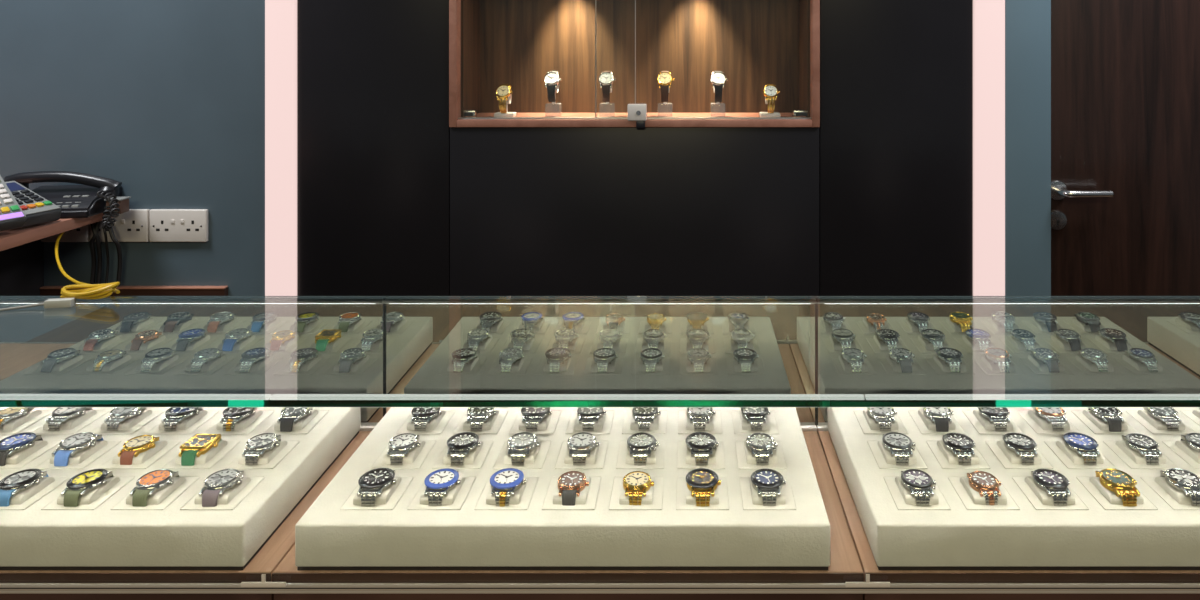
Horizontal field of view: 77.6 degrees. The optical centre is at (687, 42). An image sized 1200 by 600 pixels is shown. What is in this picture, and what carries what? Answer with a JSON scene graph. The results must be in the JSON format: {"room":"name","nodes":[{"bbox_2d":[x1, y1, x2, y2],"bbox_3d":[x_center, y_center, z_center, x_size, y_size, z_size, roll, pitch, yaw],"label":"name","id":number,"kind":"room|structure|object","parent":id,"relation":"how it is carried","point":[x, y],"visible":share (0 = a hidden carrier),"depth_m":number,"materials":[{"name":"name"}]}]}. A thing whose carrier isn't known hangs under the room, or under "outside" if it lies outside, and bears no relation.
{"room":"shop","nodes":[
{"label":"shop","id":0,"kind":"room"},
{"bbox_2d":[0,0,264,295],"bbox_3d":[-2.036,0.010,1.940,1.927,2.700,0.120,0,0,0],"label":"wall","id":1,"kind":"structure","parent":0,"point":[164,100],"depth_m":1.88,"materials":[{"name":"paint"}]},
{"bbox_2d":[41,224,89,241],"bbox_3d":[-1.589,0.462,1.873,0.145,0.082,0.012,0,0,0],"label":"wall socket","id":2,"kind":"object","parent":1,"relation":"attached to","point":[81,234],"visible":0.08,"depth_m":1.87,"materials":[{"name":"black plastic"}]},
{"bbox_2d":[90,209,149,241],"bbox_3d":[-1.439,0.462,1.873,0.146,0.082,0.012,0,0,0],"label":"wall socket","id":3,"kind":"object","parent":1,"relation":"attached to","point":[132,225],"visible":0.54,"depth_m":1.87,"materials":[{"name":"white plastic"}]},
{"bbox_2d":[104,196,130,213],"bbox_3d":[-1.400,0.399,1.817,0.042,0.037,0.034,0,0,0],"label":"plug adaptor","id":4,"kind":"object","parent":3,"relation":"attached to","point":[123,201],"visible":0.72,"depth_m":1.81,"materials":[{"name":"grey plastic"}]},
{"bbox_2d":[149,209,207,241],"bbox_3d":[-1.289,0.462,1.873,0.145,0.082,0.012,0,0,0],"label":"wall socket","id":5,"kind":"object","parent":1,"relation":"attached to","point":[165,225],"visible":1,"depth_m":1.87,"materials":[{"name":"white plastic"}]},
{"bbox_2d":[298,0,449,295],"bbox_3d":[-0.800,0.010,1.895,0.385,2.700,0.030,0,0,0],"label":"wall panel","id":6,"kind":"object","parent":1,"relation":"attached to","point":[374,129],"depth_m":1.88,"materials":[{"name":"black paint"}]},
{"bbox_2d":[450,127,818,425],"bbox_3d":[-0.136,0.787,1.895,0.940,1.145,0.030,0,0,0],"label":"wall panel","id":7,"kind":"object","parent":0,"point":[535,211],"depth_m":1.88,"materials":[{"name":"black paint"}]},
{"bbox_2d":[449,0,819,126],"bbox_3d":[-0.136,-0.013,1.977,0.940,0.454,0.206,0,0,0],"label":"display case","id":8,"kind":"object","parent":7,"relation":"attached to","point":[755,44],"visible":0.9,"depth_m":2.07,"materials":[{"name":"brown wood"}]},
{"bbox_2d":[464,110,476,116],"bbox_3d":[-0.574,0.185,1.932,0.042,0.019,0.021,0,0,0],"label":"block","id":9,"kind":"object","parent":8,"relation":"in","point":[467,113],"visible":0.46,"depth_m":1.92,"materials":[{"name":"silver metal"}]},
{"bbox_2d":[494,95,516,116],"bbox_3d":[-0.480,0.163,1.947,0.052,0.062,0.042,0,0,0],"label":"stand","id":10,"kind":"object","parent":8,"relation":"on","point":[497,114],"visible":0.48,"depth_m":1.93,"materials":[{"name":"white plastic"}]},
{"bbox_2d":[496,84,512,112],"bbox_3d":[-0.478,0.145,1.944,0.043,0.076,0.071,0,0,0],"label":"wristwatch","id":11,"kind":"object","parent":10,"relation":"on","point":[503,91],"visible":1,"depth_m":1.92,"materials":[{"name":"yellow metal"}]},
{"bbox_2d":[546,84,561,115],"bbox_3d":[-0.354,0.148,1.951,0.038,0.094,0.042,0,0,0],"label":"acrylic stand","id":12,"kind":"object","parent":8,"relation":"in","point":[557,88],"visible":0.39,"depth_m":1.96,"materials":[{"name":"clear plastic"}]},
{"bbox_2d":[544,71,561,101],"bbox_3d":[-0.352,0.114,1.946,0.045,0.080,0.075,0,0,0],"label":"wristwatch","id":13,"kind":"object","parent":12,"relation":"on","point":[552,79],"visible":1,"depth_m":1.92,"materials":[{"name":"metal"}]},
{"bbox_2d":[627,104,646,128],"bbox_3d":[-0.129,0.185,1.875,0.048,0.062,0.018,0,0,0],"label":"door lock","id":14,"kind":"object","parent":8,"relation":"attached to","point":[635,112],"visible":1,"depth_m":1.87,"materials":[{"name":"silver metal"}]},
{"bbox_2d":[759,97,779,116],"bbox_3d":[0.215,0.163,1.947,0.052,0.062,0.042,0,0,0],"label":"stand","id":15,"kind":"object","parent":8,"relation":"on","point":[761,114],"visible":0.38,"depth_m":1.93,"materials":[{"name":"white plastic"}]},
{"bbox_2d":[763,84,779,112],"bbox_3d":[0.217,0.145,1.944,0.043,0.076,0.071,0,0,0],"label":"wristwatch","id":16,"kind":"object","parent":15,"relation":"on","point":[770,91],"visible":1,"depth_m":1.92,"materials":[{"name":"yellow metal"}]},
{"bbox_2d":[792,110,806,116],"bbox_3d":[0.295,0.185,1.932,0.042,0.019,0.021,0,0,0],"label":"block","id":17,"kind":"object","parent":8,"relation":"in","point":[795,113],"visible":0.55,"depth_m":1.92,"materials":[{"name":"silver metal"}]},
{"bbox_3d":[-0.212,0.148,1.951,0.038,0.094,0.042,0,0,0],"label":"acrylic stand","id":18,"kind":"object","parent":8,"relation":"in","visible":0},
{"bbox_2d":[598,71,615,101],"bbox_3d":[-0.210,0.114,1.946,0.045,0.080,0.075,0,0,0],"label":"wristwatch","id":19,"kind":"object","parent":18,"relation":"on","point":[606,79],"visible":1,"depth_m":1.92,"materials":[{"name":"metal"}]},
{"bbox_3d":[-0.060,0.148,1.951,0.038,0.094,0.042,0,0,0],"label":"acrylic stand","id":20,"kind":"object","parent":8,"relation":"in","visible":0},
{"bbox_2d":[657,71,673,101],"bbox_3d":[-0.058,0.114,1.946,0.045,0.080,0.075,0,0,0],"label":"wristwatch","id":21,"kind":"object","parent":20,"relation":"on","point":[664,79],"visible":1,"depth_m":1.92,"materials":[{"name":"yellow metal"}]},
{"bbox_3d":[0.079,0.148,1.951,0.038,0.094,0.042,0,0,0],"label":"acrylic stand","id":22,"kind":"object","parent":8,"relation":"in","visible":0},
{"bbox_2d":[710,71,727,101],"bbox_3d":[0.081,0.114,1.946,0.045,0.080,0.075,0,0,0],"label":"wristwatch","id":23,"kind":"object","parent":22,"relation":"on","point":[718,79],"visible":1,"depth_m":1.92,"materials":[{"name":"metal"}]},
{"bbox_2d":[819,0,971,295],"bbox_3d":[0.530,0.010,1.895,0.387,2.700,0.030,0,0,0],"label":"wall panel","id":24,"kind":"object","parent":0,"point":[895,129],"depth_m":1.88,"materials":[{"name":"black paint"}]},
{"bbox_2d":[1005,0,1050,295],"bbox_3d":[0.862,0.010,1.937,0.115,2.700,0.126,0,0,0],"label":"wall","id":25,"kind":"structure","parent":0,"point":[1027,22],"depth_m":1.87,"materials":[{"name":"blue paint"}]},
{"bbox_3d":[0.000,1.385,-0.100,6.000,0.050,5.000,0,0,0],"label":"floor","id":26,"kind":"structure","parent":0,"visible":0},
{"bbox_2d":[0,213,105,295],"bbox_3d":[-2.094,0.887,1.559,1.277,0.945,0.638,0,0,0],"label":"desk","id":27,"kind":"object","parent":26,"relation":"on","point":[21,249],"visible":0.11,"depth_m":1.79,"materials":[{"name":"brown wood"}]},
{"bbox_2d":[0,175,26,230],"bbox_3d":[-1.524,0.338,1.602,0.176,0.124,0.080,0,0,24],"label":"card terminal","id":28,"kind":"object","parent":27,"relation":"on","point":[12,216],"visible":1,"depth_m":1.59,"materials":[{"name":"grey plastic"}]},
{"bbox_2d":[0,212,23,219],"bbox_3d":[-1.448,0.369,1.570,0.013,0.003,0.060,41,15,19],"label":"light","id":29,"kind":"object","parent":28,"relation":"attached to","point":[18,214],"depth_m":1.58,"materials":[{"name":"purple plastic"}]},
{"bbox_2d":[5,181,61,227],"bbox_3d":[-1.531,0.366,1.691,0.166,0.084,0.080,0,0,16],"label":"card terminal","id":30,"kind":"object","parent":27,"relation":"on","point":[37,209],"visible":0.73,"depth_m":1.68,"materials":[{"name":"grey plastic"}]},
{"bbox_2d":[4,171,121,229],"bbox_3d":[-1.509,0.380,1.806,0.294,0.133,0.142,0,0,-8],"label":"desk phone","id":31,"kind":"object","parent":27,"relation":"on","point":[86,200],"visible":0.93,"depth_m":1.80,"materials":[{"name":"black plastic"}]},
{"bbox_2d":[90,221,100,283],"bbox_3d":[-1.484,0.508,1.850,0.034,0.205,0.030,0,0,0],"label":"cable","id":32,"kind":"object","parent":27,"relation":"hanging from","point":[97,225],"visible":0.74,"depth_m":1.85,"materials":[{"name":"plastic"}]},
{"bbox_2d":[91,223,101,283],"bbox_3d":[-1.482,0.508,1.850,0.031,0.205,0.029,0,0,0],"label":"cable","id":33,"kind":"object","parent":27,"relation":"hanging from","point":[98,242],"visible":0.78,"depth_m":1.85,"materials":[{"name":"plastic"}]},
{"bbox_2d":[103,229,108,283],"bbox_3d":[-1.457,0.508,1.849,0.015,0.204,0.029,0,0,-24],"label":"cable","id":34,"kind":"object","parent":27,"relation":"hanging from","point":[104,230],"visible":0.61,"depth_m":1.85,"materials":[{"name":"plastic"}]},
{"bbox_2d":[106,214,121,286],"bbox_3d":[-1.437,0.508,1.850,0.041,0.205,0.029,0,0,0],"label":"cable","id":35,"kind":"object","parent":27,"relation":"hanging from","point":[111,232],"visible":0.65,"depth_m":1.85,"materials":[{"name":"plastic"}]},
{"bbox_2d":[40,286,227,295],"bbox_3d":[-1.400,0.988,1.871,0.464,0.744,0.016,0,0,0],"label":"shelf","id":36,"kind":"object","parent":26,"relation":"on","point":[45,290],"visible":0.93,"depth_m":1.86,"materials":[{"name":"brown wood"}]},
{"bbox_2d":[0,407,384,599],"bbox_3d":[-0.829,0.887,1.024,0.688,0.946,0.331,0,0,0],"label":"display case","id":37,"kind":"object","parent":26,"relation":"on","point":[281,542],"depth_m":0.86,"materials":[{"name":"brown wood"}]},
{"bbox_2d":[0,407,360,569],"bbox_3d":[-0.823,0.582,1.016,0.614,0.066,0.310,0,0,0],"label":"tray","id":38,"kind":"object","parent":37,"relation":"on","point":[174,531],"visible":0.73,"depth_m":0.92,"materials":[{"name":"beige fabric"}]},
{"bbox_2d":[0,407,33,429],"bbox_3d":[-0.992,0.549,1.092,0.039,0.019,0.054,0,0,0],"label":"wristwatch","id":39,"kind":"object","parent":38,"relation":"on","point":[7,414],"visible":0.85,"depth_m":1.08,"materials":[{"name":"metal"}]},
{"bbox_2d":[0,432,42,465],"bbox_3d":[-0.909,0.547,1.006,0.044,0.022,0.061,0,0,0],"label":"wristwatch","id":40,"kind":"object","parent":38,"relation":"on","point":[19,442],"visible":1,"depth_m":1.00,"materials":[{"name":"metal"}]},
{"bbox_2d":[0,469,48,506],"bbox_3d":[-0.826,0.548,0.920,0.043,0.021,0.059,0,0,0],"label":"wristwatch","id":41,"kind":"object","parent":38,"relation":"on","point":[12,484],"visible":1,"depth_m":0.91,"materials":[{"name":"metal"}]},
{"bbox_2d":[46,407,92,430],"bbox_3d":[-0.908,0.547,1.092,0.043,0.021,0.060,0,0,2],"label":"wristwatch","id":42,"kind":"object","parent":38,"relation":"on","point":[60,415],"visible":0.78,"depth_m":1.07,"materials":[{"name":"metal"}]},
{"bbox_2d":[51,432,103,465],"bbox_3d":[-0.825,0.547,1.006,0.044,0.022,0.062,0,0,2],"label":"wristwatch","id":43,"kind":"object","parent":38,"relation":"on","point":[70,446],"visible":1,"depth_m":0.99,"materials":[{"name":"metal"}]},
{"bbox_2d":[61,469,113,506],"bbox_3d":[-0.742,0.548,0.920,0.043,0.021,0.059,0,0,0],"label":"wristwatch","id":44,"kind":"object","parent":38,"relation":"on","point":[82,483],"visible":1,"depth_m":0.91,"materials":[{"name":"metal"}]},
{"bbox_2d":[104,407,146,430],"bbox_3d":[-0.825,0.548,1.092,0.042,0.021,0.059,0,0,1],"label":"wristwatch","id":45,"kind":"object","parent":38,"relation":"on","point":[117,415],"visible":0.8,"depth_m":1.07,"materials":[{"name":"metal"}]},
{"bbox_2d":[117,435,159,464],"bbox_3d":[-0.742,0.549,1.006,0.039,0.020,0.055,0,0,1],"label":"wristwatch","id":46,"kind":"object","parent":38,"relation":"on","point":[137,445],"visible":1,"depth_m":0.99,"materials":[{"name":"yellow metal"}]},
{"bbox_2d":[129,469,178,506],"bbox_3d":[-0.658,0.548,0.920,0.042,0.021,0.059,0,0,2],"label":"wristwatch","id":47,"kind":"object","parent":38,"relation":"on","point":[150,483],"visible":1,"depth_m":0.91,"materials":[{"name":"metal"}]},
{"bbox_2d":[161,407,201,431],"bbox_3d":[-0.742,0.547,1.092,0.044,0.022,0.061,0,0,0],"label":"wristwatch","id":48,"kind":"object","parent":38,"relation":"on","point":[174,415],"visible":0.72,"depth_m":1.07,"materials":[{"name":"metal"}]},
{"bbox_2d":[178,433,221,465],"bbox_3d":[-0.657,0.548,1.006,0.040,0.021,0.059,0,0,2],"label":"wristwatch","id":49,"kind":"object","parent":38,"relation":"on","point":[199,444],"visible":1,"depth_m":0.99,"materials":[{"name":"yellow metal"}]},
{"bbox_2d":[199,469,243,506],"bbox_3d":[-0.575,0.548,0.920,0.043,0.022,0.060,0,0,-1],"label":"wristwatch","id":50,"kind":"object","parent":38,"relation":"on","point":[220,482],"visible":1,"depth_m":0.91,"materials":[{"name":"metal"}]},
{"bbox_2d":[220,407,256,430],"bbox_3d":[-0.659,0.547,1.092,0.043,0.021,0.060,0,0,0],"label":"wristwatch","id":51,"kind":"object","parent":38,"relation":"on","point":[232,415],"visible":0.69,"depth_m":1.07,"materials":[{"name":"metal"}]},
{"bbox_2d":[242,433,280,465],"bbox_3d":[-0.575,0.548,1.006,0.042,0.021,0.060,0,0,-1],"label":"wristwatch","id":52,"kind":"object","parent":38,"relation":"on","point":[257,446],"visible":1,"depth_m":0.99,"materials":[{"name":"metal"}]},
{"bbox_2d":[277,407,312,431],"bbox_3d":[-0.575,0.548,1.092,0.043,0.022,0.060,0,0,1],"label":"wristwatch","id":53,"kind":"object","parent":38,"relation":"on","point":[289,415],"visible":0.78,"depth_m":1.07,"materials":[{"name":"metal"}]},
{"bbox_2d":[265,0,297,295],"bbox_3d":[-1.033,0.015,1.906,0.079,2.690,0.068,0,0,0],"label":"light panel","id":54,"kind":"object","parent":26,"relation":"on","point":[281,16],"depth_m":1.87,"materials":[{"name":"paint"}]},
{"bbox_2d":[272,407,863,599],"bbox_3d":[-0.140,0.887,1.024,0.688,0.946,0.331,0,0,0],"label":"display case","id":55,"kind":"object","parent":26,"relation":"on","point":[845,566],"depth_m":0.86,"materials":[{"name":"brown wood"}]},
{"bbox_2d":[295,407,829,569],"bbox_3d":[-0.146,0.582,1.016,0.624,0.066,0.310,0,0,0],"label":"tray","id":56,"kind":"object","parent":55,"relation":"on","point":[601,531],"visible":0.77,"depth_m":0.89,"materials":[{"name":"beige fabric"}]},
{"bbox_2d":[357,468,396,506],"bbox_3d":[-0.384,0.547,0.920,0.044,0.022,0.061,0,0,-1],"label":"wristwatch","id":57,"kind":"object","parent":56,"relation":"on","point":[373,482],"visible":1,"depth_m":0.90,"materials":[{"name":"metal"}]},
{"bbox_2d":[387,433,420,464],"bbox_3d":[-0.384,0.548,1.006,0.042,0.021,0.059,0,0,-1],"label":"wristwatch","id":58,"kind":"object","parent":56,"relation":"on","point":[400,445],"visible":1,"depth_m":0.99,"materials":[{"name":"metal"}]},
{"bbox_2d":[411,407,441,430],"bbox_3d":[-0.384,0.548,1.092,0.043,0.021,0.059,0,0,-1],"label":"wristwatch","id":59,"kind":"object","parent":56,"relation":"on","point":[420,415],"visible":0.77,"depth_m":1.07,"materials":[{"name":"metal"}]},
{"bbox_2d":[424,468,460,505],"bbox_3d":[-0.303,0.547,0.920,0.043,0.021,0.059,0,0,0],"label":"wristwatch","id":60,"kind":"object","parent":56,"relation":"on","point":[438,483],"visible":1,"depth_m":0.91,"materials":[{"name":"metal"}]},
{"bbox_2d":[447,432,480,465],"bbox_3d":[-0.303,0.547,1.006,0.044,0.022,0.061,0,0,0],"label":"wristwatch","id":61,"kind":"object","parent":56,"relation":"on","point":[460,444],"visible":1,"depth_m":0.99,"materials":[{"name":"metal"}]},
{"bbox_2d":[467,407,496,431],"bbox_3d":[-0.303,0.547,1.092,0.043,0.021,0.060,0,0,-2],"label":"wristwatch","id":62,"kind":"object","parent":56,"relation":"on","point":[475,415],"visible":0.76,"depth_m":1.07,"materials":[{"name":"metal"}]},
{"bbox_2d":[490,468,525,506],"bbox_3d":[-0.223,0.547,0.920,0.044,0.022,0.060,0,0,-1],"label":"wristwatch","id":63,"kind":"object","parent":56,"relation":"on","point":[505,482],"visible":1,"depth_m":0.90,"materials":[{"name":"metal"}]},
{"bbox_2d":[507,432,539,465],"bbox_3d":[-0.222,0.547,1.006,0.044,0.022,0.061,0,0,1],"label":"wristwatch","id":64,"kind":"object","parent":56,"relation":"on","point":[519,445],"visible":1,"depth_m":0.99,"materials":[{"name":"metal"}]},
{"bbox_2d":[521,407,551,431],"bbox_3d":[-0.223,0.547,1.092,0.044,0.022,0.061,0,0,1],"label":"wristwatch","id":65,"kind":"object","parent":56,"relation":"on","point":[531,415],"visible":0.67,"depth_m":1.07,"materials":[{"name":"metal"}]},
{"bbox_2d":[558,471,588,505],"bbox_3d":[-0.142,0.549,0.920,0.039,0.020,0.055,0,0,1],"label":"wristwatch","id":66,"kind":"object","parent":56,"relation":"on","point":[570,483],"visible":1,"depth_m":0.91,"materials":[{"name":"gold metal"}]},
{"bbox_2d":[567,432,598,465],"bbox_3d":[-0.142,0.547,1.006,0.043,0.021,0.061,0,0,0],"label":"wristwatch","id":67,"kind":"object","parent":56,"relation":"on","point":[579,444],"visible":1,"depth_m":0.99,"materials":[{"name":"metal"}]},
{"bbox_2d":[577,407,605,430],"bbox_3d":[-0.142,0.548,1.092,0.042,0.021,0.060,0,0,-1],"label":"wristwatch","id":68,"kind":"object","parent":56,"relation":"on","point":[588,416],"visible":0.77,"depth_m":1.07,"materials":[{"name":"metal"}]},
{"bbox_2d":[623,471,653,504],"bbox_3d":[-0.061,0.549,0.920,0.039,0.019,0.054,0,0,2],"label":"wristwatch","id":69,"kind":"object","parent":56,"relation":"on","point":[637,483],"visible":1,"depth_m":0.91,"materials":[{"name":"yellow metal"}]},
{"bbox_2d":[627,433,658,465],"bbox_3d":[-0.061,0.547,1.006,0.043,0.021,0.060,0,0,0],"label":"wristwatch","id":70,"kind":"object","parent":56,"relation":"on","point":[639,445],"visible":1,"depth_m":0.99,"materials":[{"name":"metal"}]},
{"bbox_2d":[632,407,660,430],"bbox_3d":[-0.061,0.548,1.092,0.042,0.021,0.059,0,0,0],"label":"wristwatch","id":71,"kind":"object","parent":56,"relation":"on","point":[644,415],"visible":0.85,"depth_m":1.07,"materials":[{"name":"metal"}]},
{"bbox_2d":[687,407,714,430],"bbox_3d":[0.019,0.548,1.092,0.042,0.021,0.059,0,0,2],"label":"wristwatch","id":72,"kind":"object","parent":56,"relation":"on","point":[699,415],"visible":0.84,"depth_m":1.07,"materials":[{"name":"metal"}]},
{"bbox_2d":[686,432,717,465],"bbox_3d":[0.019,0.547,1.006,0.044,0.022,0.061,0,0,-2],"label":"wristwatch","id":73,"kind":"object","parent":56,"relation":"on","point":[701,445],"visible":1,"depth_m":0.99,"materials":[{"name":"metal"}]},
{"bbox_2d":[686,468,720,505],"bbox_3d":[0.019,0.547,0.920,0.044,0.021,0.060,0,0,-1],"label":"wristwatch","id":74,"kind":"object","parent":56,"relation":"on","point":[702,481],"visible":1,"depth_m":0.90,"materials":[{"name":"yellow metal"}]},
{"bbox_2d":[741,407,769,430],"bbox_3d":[0.099,0.548,1.092,0.043,0.021,0.059,0,0,-1],"label":"wristwatch","id":75,"kind":"object","parent":56,"relation":"on","point":[757,416],"visible":0.76,"depth_m":1.07,"materials":[{"name":"metal"}]},
{"bbox_2d":[746,433,777,465],"bbox_3d":[0.100,0.547,1.006,0.043,0.021,0.060,0,0,-1],"label":"wristwatch","id":76,"kind":"object","parent":56,"relation":"on","point":[762,445],"visible":1,"depth_m":0.99,"materials":[{"name":"metal"}]},
{"bbox_2d":[751,469,785,505],"bbox_3d":[0.100,0.548,0.920,0.043,0.021,0.059,0,0,0],"label":"wristwatch","id":77,"kind":"object","parent":56,"relation":"on","point":[769,483],"visible":1,"depth_m":0.91,"materials":[{"name":"metal"}]},
{"bbox_2d":[0,296,1199,406],"bbox_3d":[-0.140,0.409,1.014,3.445,0.008,0.346,0,0,0],"label":"glass","id":78,"kind":"object","parent":55,"relation":"on","point":[111,351],"visible":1,"depth_m":0.98,"materials":[{"name":"clear glass"}]},
{"bbox_2d":[0,298,75,310],"bbox_3d":[-1.005,0.400,1.128,0.120,0.012,0.015,0,0,-13],"label":"connector","id":79,"kind":"object","parent":78,"relation":"on","point":[54,302],"visible":1,"depth_m":1.13,"materials":[{"name":"white plastic"}]},
{"bbox_2d":[55,232,119,299],"bbox_3d":[-1.213,0.426,1.446,0.070,0.102,0.864,0,0,-44],"label":"cable","id":80,"kind":"object","parent":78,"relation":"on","point":[93,291],"visible":0.95,"depth_m":1.17,"materials":[{"name":"yellow plastic"}]},
{"bbox_2d":[0,583,1199,593],"bbox_3d":[-0.140,0.624,0.850,3.445,0.010,0.010,0,0,0],"label":"rail","id":81,"kind":"object","parent":55,"relation":"attached to","point":[5,588],"visible":1,"depth_m":0.84,"materials":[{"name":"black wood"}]},
{"bbox_2d":[241,574,285,586],"bbox_3d":[-0.484,0.613,0.844,0.051,0.014,0.002,0,0,0],"label":"glass clip","id":82,"kind":"object","parent":81,"relation":"attached to","point":[263,583],"visible":1,"depth_m":0.84,"materials":[{"name":"silver metal"}]},
{"bbox_2d":[845,574,889,586],"bbox_3d":[0.205,0.613,0.844,0.051,0.014,0.002,0,0,0],"label":"glass clip","id":83,"kind":"object","parent":81,"relation":"attached to","point":[867,583],"visible":1,"depth_m":0.84,"materials":[{"name":"silver metal"}]},
{"bbox_2d":[972,0,1004,295],"bbox_3d":[0.764,0.015,1.906,0.079,2.690,0.068,0,0,0],"label":"light panel","id":84,"kind":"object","parent":26,"relation":"on","point":[988,16],"depth_m":1.87,"materials":[{"name":"paint"}]},
{"bbox_2d":[816,407,1199,599],"bbox_3d":[0.549,0.887,1.024,0.688,0.946,0.331,0,0,0],"label":"display case","id":85,"kind":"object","parent":26,"relation":"on","point":[863,549],"depth_m":0.86,"materials":[{"name":"brown wood"}]},
{"bbox_2d":[827,407,1199,569],"bbox_3d":[0.532,0.582,1.016,0.625,0.066,0.310,0,0,0],"label":"tray","id":86,"kind":"object","parent":85,"relation":"on","point":[958,530],"visible":0.74,"depth_m":0.90,"materials":[{"name":"beige fabric"}]},
{"bbox_2d":[867,407,896,430],"bbox_3d":[0.285,0.547,1.092,0.043,0.021,0.060,0,0,-1],"label":"wristwatch","id":87,"kind":"object","parent":86,"relation":"on","point":[883,415],"visible":0.72,"depth_m":1.07,"materials":[{"name":"metal"}]},
{"bbox_2d":[882,432,914,465],"bbox_3d":[0.285,0.547,1.006,0.044,0.022,0.061,0,0,1],"label":"wristwatch","id":88,"kind":"object","parent":86,"relation":"on","point":[900,445],"visible":1,"depth_m":0.99,"materials":[{"name":"metal"}]},
{"bbox_2d":[901,469,935,505],"bbox_3d":[0.285,0.548,0.920,0.042,0.021,0.059,0,0,1],"label":"wristwatch","id":89,"kind":"object","parent":86,"relation":"on","point":[920,483],"visible":1,"depth_m":0.91,"materials":[{"name":"metal"}]},
{"bbox_2d":[923,407,953,431],"bbox_3d":[0.368,0.548,1.092,0.043,0.022,0.061,0,0,2],"label":"wristwatch","id":90,"kind":"object","parent":86,"relation":"on","point":[941,416],"visible":0.82,"depth_m":1.07,"materials":[{"name":"metal"}]},
{"bbox_2d":[943,433,975,465],"bbox_3d":[0.368,0.548,1.006,0.043,0.021,0.059,0,0,1],"label":"wristwatch","id":91,"kind":"object","parent":86,"relation":"on","point":[961,445],"visible":1,"depth_m":0.99,"materials":[{"name":"metal"}]},
{"bbox_2d":[967,471,1000,504],"bbox_3d":[0.368,0.549,0.920,0.039,0.019,0.054,0,0,-1],"label":"wristwatch","id":92,"kind":"object","parent":86,"relation":"on","point":[985,483],"visible":1,"depth_m":0.91,"materials":[{"name":"gold metal"}]},
{"bbox_2d":[977,407,1009,431],"bbox_3d":[0.450,0.547,1.092,0.045,0.022,0.061,0,0,-1],"label":"wristwatch","id":93,"kind":"object","parent":86,"relation":"on","point":[996,415],"visible":0.74,"depth_m":1.07,"materials":[{"name":"metal"}]},
{"bbox_2d":[1002,433,1037,465],"bbox_3d":[0.450,0.547,1.006,0.043,0.021,0.059,0,0,0],"label":"wristwatch","id":94,"kind":"object","parent":86,"relation":"on","point":[1020,444],"visible":1,"depth_m":0.99,"materials":[{"name":"metal"}]},
{"bbox_2d":[1032,407,1067,431],"bbox_3d":[0.533,0.547,1.092,0.044,0.022,0.061,0,0,-1],"label":"wristwatch","id":95,"kind":"object","parent":86,"relation":"on","point":[1055,415],"visible":0.81,"depth_m":1.07,"materials":[{"name":"metal"}]},
{"bbox_2d":[1031,469,1070,505],"bbox_3d":[0.450,0.548,0.920,0.043,0.021,0.059,0,0,0],"label":"wristwatch","id":96,"kind":"object","parent":86,"relation":"on","point":[1050,481],"visible":1,"depth_m":0.91,"materials":[{"name":"metal"}]},
{"bbox_2d":[1062,432,1099,465],"bbox_3d":[0.533,0.547,1.006,0.044,0.022,0.060,0,0,1],"label":"wristwatch","id":97,"kind":"object","parent":86,"relation":"on","point":[1084,445],"visible":1,"depth_m":0.99,"materials":[{"name":"metal"}]},
{"bbox_2d":[1088,407,1123,431],"bbox_3d":[0.616,0.548,1.092,0.043,0.022,0.060,0,0,0],"label":"wristwatch","id":98,"kind":"object","parent":86,"relation":"on","point":[1112,415],"visible":0.83,"depth_m":1.07,"materials":[{"name":"metal"}]},
{"bbox_2d":[1095,469,1139,506],"bbox_3d":[0.533,0.547,0.920,0.043,0.021,0.060,0,0,-2],"label":"wristwatch","id":99,"kind":"object","parent":86,"relation":"on","point":[1119,482],"visible":1,"depth_m":0.90,"materials":[{"name":"yellow metal"}]},
{"bbox_2d":[1122,433,1161,464],"bbox_3d":[0.616,0.548,1.006,0.042,0.021,0.058,0,0,0],"label":"wristwatch","id":100,"kind":"object","parent":86,"relation":"on","point":[1144,445],"visible":1,"depth_m":0.99,"materials":[{"name":"metal"}]},
{"bbox_2d":[1143,407,1181,430],"bbox_3d":[0.699,0.548,1.092,0.042,0.021,0.059,0,0,-1],"label":"wristwatch","id":101,"kind":"object","parent":86,"relation":"on","point":[1168,415],"visible":0.86,"depth_m":1.07,"materials":[{"name":"metal"}]},
{"bbox_2d":[1160,468,1199,506],"bbox_3d":[0.616,0.547,0.920,0.044,0.022,0.061,0,0,-1],"label":"wristwatch","id":102,"kind":"object","parent":86,"relation":"on","point":[1186,482],"visible":1,"depth_m":0.91,"materials":[{"name":"metal"}]},
{"bbox_2d":[1180,433,1199,452],"bbox_3d":[0.699,0.548,1.006,0.042,0.021,0.060,0,0,0],"label":"wristwatch","id":103,"kind":"object","parent":86,"relation":"on","point":[1192,440],"visible":1,"depth_m":1.00,"materials":[{"name":"metal"}]},
{"bbox_3d":[2.391,0.010,1.940,1.218,2.700,0.120,0,0,0],"label":"wall","id":104,"kind":"structure","parent":0,"visible":0},
{"bbox_2d":[1051,0,1199,295],"bbox_3d":[1.347,0.328,1.882,0.867,2.055,0.106,0,0,0],"label":"door","id":105,"kind":"structure","parent":104,"relation":"in","point":[1125,74],"depth_m":1.89,"materials":[{"name":"brown wood"}]},
{"bbox_2d":[1051,210,1066,229],"bbox_3d":[0.940,0.452,1.885,0.051,0.051,0.011,0,0,0],"label":"rose","id":106,"kind":"object","parent":105,"relation":"attached to","point":[1058,218],"visible":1,"depth_m":1.88,"materials":[{"name":"silver metal"}]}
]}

